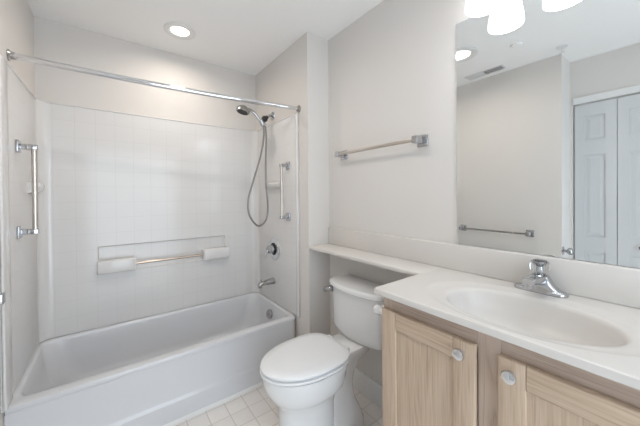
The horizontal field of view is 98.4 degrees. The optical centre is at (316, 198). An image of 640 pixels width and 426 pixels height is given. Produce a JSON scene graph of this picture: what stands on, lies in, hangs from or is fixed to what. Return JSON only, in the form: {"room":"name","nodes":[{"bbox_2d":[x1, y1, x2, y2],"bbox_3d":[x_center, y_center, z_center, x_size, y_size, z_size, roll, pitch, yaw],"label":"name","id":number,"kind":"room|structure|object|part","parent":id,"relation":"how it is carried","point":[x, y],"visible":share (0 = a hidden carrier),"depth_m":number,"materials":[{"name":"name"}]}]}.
{"room":"bathroom","nodes":[
{"label":"bathroom","id":0,"kind":"room"},
{"bbox_2d":[0,0,34,425],"bbox_3d":[-1.379,0.071,0.901,0.375,2.440,1.840,-1,1,-37],"label":"wall","id":1,"kind":"structure","parent":0,"point":[16,16],"depth_m":1.46,"materials":[{"name":"paint"}]},
{"bbox_2d":[0,292,5,304],"bbox_3d":[-0.945,0.349,0.703,0.081,0.062,0.637,-1,1,-37],"label":"towel bar","id":2,"kind":"object","parent":1,"relation":"attached to","point":[2,295],"visible":1,"depth_m":0.95,"materials":[{"name":"silver metal"}]},
{"bbox_2d":[34,16,255,130],"bbox_3d":[-1.175,0.059,2.260,1.802,2.440,0.100,-1,1,-37],"label":"wall","id":3,"kind":"structure","parent":0,"point":[53,41],"depth_m":2.05,"materials":[{"name":"paint"}]},
{"bbox_2d":[0,53,299,412],"bbox_3d":[-0.950,0.135,1.896,1.498,1.517,0.748,-1,1,-37],"label":"shower surround","id":4,"kind":"object","parent":3,"relation":"attached to","point":[140,216],"visible":0.98,"depth_m":2.00,"materials":[{"name":"plastic"}]},
{"bbox_3d":[-1.541,0.145,1.445,0.011,1.514,0.726,-1,1,-37],"label":"panel","id":5,"kind":"part","parent":4,"relation":"part of","materials":[{"name":"plastic"}]},
{"bbox_2d":[15,139,39,238],"bbox_3d":[-1.441,-0.044,1.378,0.075,0.483,0.054,-1,1,-37],"label":"grab bar","id":6,"kind":"object","parent":4,"relation":"attached to","point":[35,229],"visible":1,"depth_m":1.38,"materials":[{"name":"silver metal"}]},
{"bbox_3d":[-1.438,-0.255,1.379,0.065,0.026,0.026,-1,1,-37],"label":"post","id":7,"kind":"part","parent":6,"relation":"part of","materials":[{"name":"silver metal"}]},
{"bbox_3d":[-1.435,0.168,1.383,0.065,0.026,0.026,-1,1,-37],"label":"post","id":8,"kind":"part","parent":6,"relation":"part of","materials":[{"name":"silver metal"}]},
{"bbox_3d":[-1.164,0.136,2.190,1.492,1.514,0.022,-1,1,-37],"label":"panel","id":9,"kind":"part","parent":4,"relation":"part of","materials":[{"name":"plastic"}]},
{"bbox_3d":[-1.125,0.471,2.148,0.484,0.019,0.019,-1,1,-37],"label":"rail","id":10,"kind":"part","parent":4,"relation":"part of","materials":[{"name":"metal"}]},
{"bbox_2d":[258,278,274,288],"bbox_3d":[-0.422,0.709,2.314,0.143,0.070,0.054,-1,1,-37],"label":"tub spout","id":11,"kind":"object","parent":4,"relation":"attached to","point":[269,281],"visible":1,"depth_m":2.30,"materials":[{"name":"metal"}]},
{"bbox_2d":[264,238,279,259],"bbox_3d":[-0.392,0.430,2.311,0.092,0.188,0.188,-1,1,-37],"label":"shower valve","id":12,"kind":"object","parent":4,"relation":"attached to","point":[273,248],"visible":1,"depth_m":2.29,"materials":[{"name":"silver metal"}]},
{"bbox_3d":[-0.346,0.128,2.330,0.011,1.514,0.726,-1,1,-37],"label":"panel","id":13,"kind":"part","parent":4,"relation":"part of","materials":[{"name":"plastic"}]},
{"bbox_2d":[279,162,290,220],"bbox_3d":[-0.246,-0.052,2.120,0.075,0.456,0.054,-1,1,-37],"label":"grab bar","id":14,"kind":"object","parent":4,"relation":"attached to","point":[287,217],"visible":1,"depth_m":2.10,"materials":[{"name":"silver metal"}]},
{"bbox_2d":[27,0,382,75],"bbox_3d":[-0.292,-1.197,0.768,2.372,0.080,3.585,-1,1,-37],"label":"ceiling","id":15,"kind":"structure","parent":0,"point":[245,36],"depth_m":1.81,"materials":[{"name":"paint"}]},
{"bbox_2d":[163,22,195,39],"bbox_3d":[-0.948,-1.156,1.917,0.200,0.009,0.200,-1,1,-37],"label":"recessed light","id":16,"kind":"object","parent":15,"relation":"in","point":[177,30],"visible":1,"depth_m":1.91,"materials":[{"name":"paint"}]},
{"bbox_2d":[174,385,382,425],"bbox_3d":[-0.271,1.323,0.788,2.372,0.080,3.585,-1,1,-37],"label":"floor","id":17,"kind":"structure","parent":0,"point":[254,407],"depth_m":1.64,"materials":[{"name":"tile"}]},
{"bbox_2d":[4,292,294,425],"bbox_3d":[-0.945,1.089,1.909,1.494,0.382,0.736,-1,1,-37],"label":"bathtub","id":18,"kind":"object","parent":17,"relation":"on","point":[170,368],"visible":0.85,"depth_m":1.72,"materials":[{"name":"ceramic"}]},
{"bbox_3d":[-0.403,0.985,2.341,0.036,0.078,0.078,-1,1,-37],"label":"overflow plate","id":19,"kind":"part","parent":18,"relation":"part of","materials":[{"name":"metal"}]},
{"bbox_2d":[260,274,383,425],"bbox_3d":[0.046,0.896,1.494,0.739,0.758,0.446,-1,1,-37],"label":"toilet","id":20,"kind":"object","parent":17,"relation":"on","point":[309,377],"visible":0.99,"depth_m":1.44,"materials":[{"name":"porcelain"},{"name":"glazed ceramic"}]},
{"bbox_3d":[-0.068,0.827,1.410,0.456,0.016,0.350,-1,1,-37],"label":"seat","id":21,"kind":"part","parent":20,"relation":"part of","materials":[{"name":"plastic"}]},
{"bbox_3d":[-0.067,0.806,1.410,0.453,0.026,0.344,-1,1,-37],"label":"seat lid","id":22,"kind":"part","parent":20,"relation":"part of","materials":[{"name":"plastic"}]},
{"bbox_3d":[-0.064,1.056,1.413,0.444,0.441,0.344,-1,1,-37],"label":"bowl","id":23,"kind":"part","parent":20,"relation":"part of","materials":[{"name":"white ceramic"}]},
{"bbox_3d":[0.092,0.574,1.762,0.088,0.048,0.064,-1,1,-37],"label":"flush lever","id":24,"kind":"part","parent":20,"relation":"part of","materials":[{"name":"silver metal"}]},
{"bbox_3d":[0.253,0.531,1.647,0.216,0.036,0.446,-1,1,-37],"label":"tank lid","id":25,"kind":"part","parent":20,"relation":"part of","materials":[{"name":"white ceramic"}]},
{"bbox_3d":[0.259,0.687,1.651,0.194,0.274,0.422,-1,1,-37],"label":"tank","id":26,"kind":"part","parent":20,"relation":"part of","materials":[{"name":"white ceramic"}]},
{"bbox_2d":[382,297,639,425],"bbox_3d":[0.660,0.818,0.880,0.510,0.912,0.777,-1,1,-37],"label":"vanity cabinet","id":27,"kind":"object","parent":17,"relation":"on","point":[437,371],"visible":0.91,"depth_m":0.79,"materials":[{"name":"brown wood"}]},
{"bbox_2d":[373,305,383,314],"bbox_3d":[0.323,0.453,1.155,0.200,0.044,0.067,-1,1,-37],"label":"toilet paper holder","id":28,"kind":"object","parent":27,"relation":"attached to","point":[377,309],"visible":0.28,"depth_m":1.11,"materials":[{"name":"plastic"}]},
{"bbox_3d":[0.361,0.791,0.927,0.010,0.629,0.218,-1,1,-37],"label":"panel","id":29,"kind":"part","parent":27,"relation":"part of","materials":[{"name":"brown wood"}]},
{"bbox_3d":[0.355,0.449,0.923,0.020,0.063,0.210,-1,1,-37],"label":"rail","id":30,"kind":"part","parent":27,"relation":"part of","materials":[{"name":"brown wood"}]},
{"bbox_3d":[0.382,0.399,0.920,0.020,0.070,0.301,-1,1,-37],"label":"frame rail","id":31,"kind":"part","parent":27,"relation":"part of","materials":[{"name":"brown wood"}]},
{"bbox_3d":[0.415,0.451,0.801,0.030,0.035,0.035,-1,1,-37],"label":"knob","id":32,"kind":"part","parent":27,"relation":"part of","materials":[{"name":"silver metal"}]},
{"bbox_2d":[309,227,639,389],"bbox_3d":[0.402,0.348,1.230,0.500,0.258,1.698,-1,1,-37],"label":"countertop","id":33,"kind":"structure","parent":27,"relation":"on","point":[596,329],"depth_m":0.96,"materials":[{"name":"stone"}]},
{"bbox_2d":[309,243,442,275],"bbox_3d":[0.286,0.349,1.651,0.184,0.021,0.884,-1,1,-37],"label":"shelf","id":34,"kind":"object","parent":33,"relation":"attached to","point":[398,263],"depth_m":1.53,"materials":[{"name":"stone"}]},
{"bbox_2d":[374,268,639,389],"bbox_3d":[0.662,0.410,0.881,0.499,0.137,0.826,-1,1,-37],"label":"vanity top","id":35,"kind":"object","parent":33,"relation":"in","point":[598,335],"depth_m":0.88,"materials":[{"name":"stone"}]},
{"bbox_2d":[514,258,568,297],"bbox_3d":[0.769,0.281,0.971,0.156,0.118,0.158,-1,1,-37],"label":"faucet","id":36,"kind":"object","parent":33,"relation":"on","point":[539,281],"visible":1,"depth_m":0.97,"materials":[{"name":"silver metal"}]},
{"bbox_3d":[0.759,0.291,0.964,0.126,0.046,0.048,-1,1,-37],"label":"spout","id":37,"kind":"part","parent":36,"relation":"part of","materials":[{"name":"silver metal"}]},
{"bbox_3d":[0.809,0.249,1.001,0.056,0.056,0.056,-1,1,-37],"label":"handle","id":38,"kind":"part","parent":36,"relation":"part of","materials":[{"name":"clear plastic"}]},
{"bbox_3d":[0.810,0.332,1.001,0.054,0.014,0.158,-1,1,-37],"label":"plate","id":39,"kind":"part","parent":36,"relation":"part of","materials":[{"name":"silver metal"}]},
{"bbox_3d":[0.490,0.451,0.700,0.030,0.035,0.035,-1,1,-37],"label":"knob","id":40,"kind":"part","parent":27,"relation":"part of","materials":[{"name":"silver metal"}]},
{"bbox_3d":[0.596,0.791,0.610,0.010,0.629,0.222,-1,1,-37],"label":"panel","id":41,"kind":"part","parent":27,"relation":"part of","materials":[{"name":"brown wood"}]},
{"bbox_3d":[0.607,0.400,0.616,0.020,0.070,0.335,-1,1,-37],"label":"frame rail","id":42,"kind":"part","parent":27,"relation":"part of","materials":[{"name":"brown wood"}]},
{"bbox_3d":[0.591,0.450,0.605,0.020,0.063,0.214,-1,1,-37],"label":"rail","id":43,"kind":"part","parent":27,"relation":"part of","materials":[{"name":"brown wood"}]},
{"bbox_2d":[255,32,329,337],"bbox_3d":[-0.239,0.050,2.352,0.189,2.440,0.867,-1,1,-37],"label":"wall","id":44,"kind":"structure","parent":0,"point":[298,75],"depth_m":2.01,"materials":[{"name":"paint"}]},
{"bbox_2d":[6,49,300,112],"bbox_3d":[-0.789,-0.665,1.664,1.517,0.086,0.053,-1,1,-29],"label":"shower curtain rod","id":45,"kind":"object","parent":44,"relation":"attached to","point":[11,55],"visible":1,"depth_m":1.53,"materials":[{"name":"silver metal"}]},
{"bbox_2d":[236,105,274,226],"bbox_3d":[-0.499,-0.251,2.268,0.321,0.982,0.110,-1,1,-37],"label":"shower","id":46,"kind":"object","parent":44,"relation":"attached to","point":[241,109],"visible":1,"depth_m":2.29,"materials":[{"name":"silver metal"}]},
{"bbox_3d":[-0.503,-0.660,2.264,0.158,0.141,0.024,-1,1,-37],"label":"handle","id":47,"kind":"part","parent":46,"relation":"part of","materials":[{"name":"silver metal"}]},
{"bbox_2d":[328,0,639,384],"bbox_3d":[0.615,0.050,1.442,0.100,2.440,3.585,-1,1,-37],"label":"wall","id":48,"kind":"structure","parent":0,"point":[392,70],"depth_m":1.58,"materials":[{"name":"paint"}]},
{"bbox_2d":[353,367,382,409],"bbox_3d":[0.363,1.203,1.709,0.013,0.135,0.886,-1,1,-37],"label":"baseboard","id":49,"kind":"structure","parent":48,"relation":"attached to","point":[363,383],"depth_m":1.75,"materials":[{"name":"paint"}]},
{"bbox_2d":[334,134,427,159],"bbox_3d":[0.342,-0.297,1.651,0.081,0.062,0.663,-1,1,-37],"label":"towel bar","id":50,"kind":"object","parent":48,"relation":"attached to","point":[420,140],"visible":1,"depth_m":1.50,"materials":[{"name":"silver metal"}]},
{"bbox_3d":[0.160,-0.297,1.891,0.073,0.036,0.032,-1,1,-37],"label":"post","id":51,"kind":"part","parent":50,"relation":"part of","materials":[{"name":"silver metal"}]},
{"bbox_3d":[0.519,-0.297,1.407,0.073,0.036,0.032,-1,1,-37],"label":"post","id":52,"kind":"part","parent":50,"relation":"part of","materials":[{"name":"silver metal"}]},
{"bbox_3d":[0.550,-0.297,1.430,0.010,0.062,0.060,-1,1,-37],"label":"wall plate","id":53,"kind":"part","parent":50,"relation":"part of","materials":[{"name":"silver metal"}]},
{"bbox_2d":[328,227,639,308],"bbox_3d":[0.597,0.278,1.374,0.014,0.122,1.697,-1,1,-37],"label":"backsplash","id":54,"kind":"structure","parent":48,"relation":"attached to","point":[618,285],"depth_m":1.13,"materials":[{"name":"stone"}]},
{"bbox_2d":[465,0,504,16],"bbox_3d":[0.798,-0.892,0.943,0.179,0.271,0.576,-1,1,-37],"label":"vanity light","id":55,"kind":"object","parent":48,"relation":"attached to","point":[473,8],"visible":1,"depth_m":1.14,"materials":[{"name":"white glass"}]},
{"bbox_2d":[456,0,639,267],"bbox_3d":[0.884,-0.298,0.983,0.005,1.025,0.768,-1,1,-37],"label":"wall mirror","id":56,"kind":"object","parent":48,"relation":"attached to","point":[548,91],"visible":1,"depth_m":1.01,"materials":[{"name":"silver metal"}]}
]}

